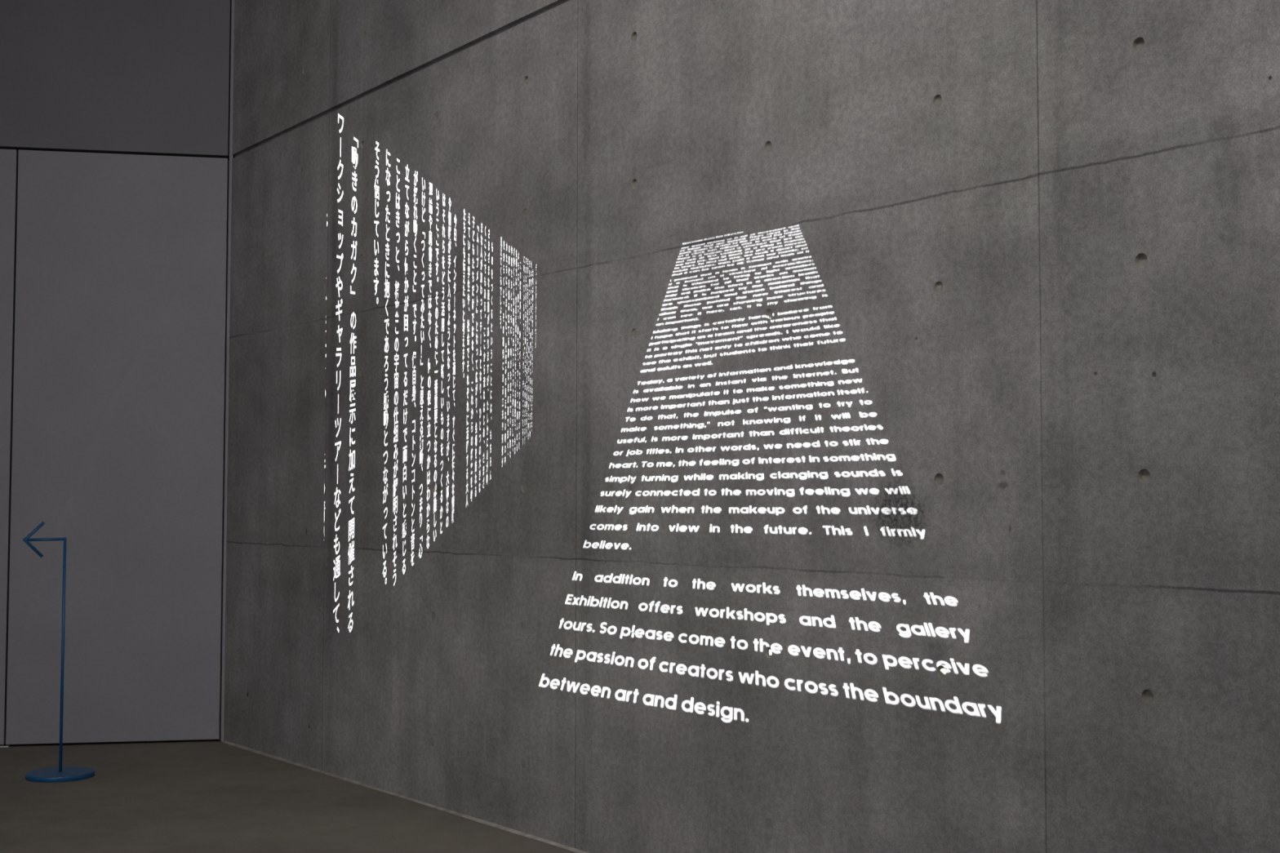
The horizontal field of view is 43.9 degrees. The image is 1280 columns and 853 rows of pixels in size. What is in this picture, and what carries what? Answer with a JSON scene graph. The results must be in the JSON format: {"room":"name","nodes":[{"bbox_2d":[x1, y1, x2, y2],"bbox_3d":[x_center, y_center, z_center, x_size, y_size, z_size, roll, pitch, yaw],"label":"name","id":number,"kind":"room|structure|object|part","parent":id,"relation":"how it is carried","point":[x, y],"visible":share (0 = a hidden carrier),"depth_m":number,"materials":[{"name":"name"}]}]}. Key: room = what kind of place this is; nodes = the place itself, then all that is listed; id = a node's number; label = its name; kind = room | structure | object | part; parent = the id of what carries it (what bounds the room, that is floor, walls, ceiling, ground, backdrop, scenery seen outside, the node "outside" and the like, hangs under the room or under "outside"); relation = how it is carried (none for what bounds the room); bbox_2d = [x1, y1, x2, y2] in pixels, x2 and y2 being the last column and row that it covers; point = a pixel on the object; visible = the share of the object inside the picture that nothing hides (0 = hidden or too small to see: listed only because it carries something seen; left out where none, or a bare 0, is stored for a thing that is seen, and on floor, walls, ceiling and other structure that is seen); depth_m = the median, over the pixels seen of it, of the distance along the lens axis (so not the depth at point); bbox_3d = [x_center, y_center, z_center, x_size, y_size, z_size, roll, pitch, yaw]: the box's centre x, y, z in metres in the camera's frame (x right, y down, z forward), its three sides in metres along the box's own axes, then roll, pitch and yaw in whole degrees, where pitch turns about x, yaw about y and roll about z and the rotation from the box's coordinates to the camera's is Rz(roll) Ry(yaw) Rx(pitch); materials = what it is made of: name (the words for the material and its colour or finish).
{"room":"museum","nodes":[
{"label":"museum","id":0,"kind":"room"},
{"bbox_2d":[0,0,231,746],"bbox_3d":[-6.181,-1.022,6.554,8.860,4.800,0.220,1,-3,-11],"label":"wall","id":1,"kind":"structure","parent":0,"point":[124,77],"depth_m":7.19,"materials":[{"name":"grey paint"}]},
{"bbox_2d":[0,745,9,747],"bbox_3d":[-3.182,1.401,6.902,0.835,0.004,0.034,1,-3,-11],"label":"trim","id":2,"kind":"structure","parent":1,"relation":"attached to","point":[1,746],"depth_m":6.96,"materials":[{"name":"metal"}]},
{"bbox_2d":[0,148,18,744],"bbox_3d":[-3.235,0.075,6.967,0.903,2.636,0.045,1,-3,-11],"label":"door","id":3,"kind":"structure","parent":1,"relation":"in","point":[8,157],"depth_m":7.04,"materials":[{"name":"grey paint"}]},
{"bbox_3d":[-6.202,-2.355,6.527,8.781,2.140,0.045,1,-3,-11],"label":"header panel","id":4,"kind":"part","parent":1,"relation":"part of","materials":[{"name":"grey paint"}]},
{"bbox_2d":[5,149,228,744],"bbox_3d":[-2.338,0.085,7.137,0.908,2.636,0.045,1,-3,-11],"label":"door","id":5,"kind":"structure","parent":1,"relation":"in","point":[119,384],"depth_m":7.11,"materials":[{"name":"grey paint"}]},
{"bbox_2d":[0,740,576,852],"bbox_3d":[-3.881,1.255,1.988,9.630,0.200,14.133,2,-4,-37],"label":"floor","id":6,"kind":"structure","parent":0,"point":[208,796],"depth_m":5.53,"materials":[{"name":"concrete"}]},
{"bbox_2d":[22,521,94,782],"bbox_3d":[-2.270,0.871,6.226,0.271,0.996,0.256,2,-4,-37],"label":"sign stand","id":7,"kind":"object","parent":6,"relation":"on","point":[64,774],"visible":1,"depth_m":6.22,"materials":[{"name":"blue metal"}]},
{"bbox_2d":[219,0,1279,852],"bbox_3d":[1.191,-1.170,3.398,0.300,4.800,10.150,2,-4,-37],"label":"wall","id":8,"kind":"structure","parent":0,"point":[1042,237],"depth_m":4.20,"materials":[{"name":"concrete"}]},
{"bbox_2d":[221,0,234,742],"bbox_3d":[-1.875,-0.979,7.278,0.016,4.800,0.045,1,-3,-11],"label":"trim","id":9,"kind":"structure","parent":8,"relation":"attached to","point":[231,156],"depth_m":7.22,"materials":[{"name":"grey paint"}]},
{"bbox_2d":[222,741,588,852],"bbox_3d":[1.083,1.217,3.156,0.016,0.009,9.880,2,-4,-37],"label":"baseboard","id":10,"kind":"structure","parent":8,"relation":"attached to","point":[468,817],"depth_m":5.63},
{"bbox_2d":[324,113,536,632],"bbox_3d":[-0.805,-0.250,5.787,0.001,2.078,1.568,2,-4,-37],"label":"projected japanese text","id":11,"kind":"object","parent":8,"relation":"attached to","point":[386,290],"visible":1,"depth_m":5.85,"materials":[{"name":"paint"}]},
{"bbox_2d":[538,225,1001,723],"bbox_3d":[0.244,0.137,4.353,0.001,1.341,1.903,2,-4,-37],"label":"projected english text","id":12,"kind":"object","parent":8,"relation":"attached to","point":[966,635],"visible":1,"depth_m":4.27,"materials":[{"name":"paint"}]}
]}

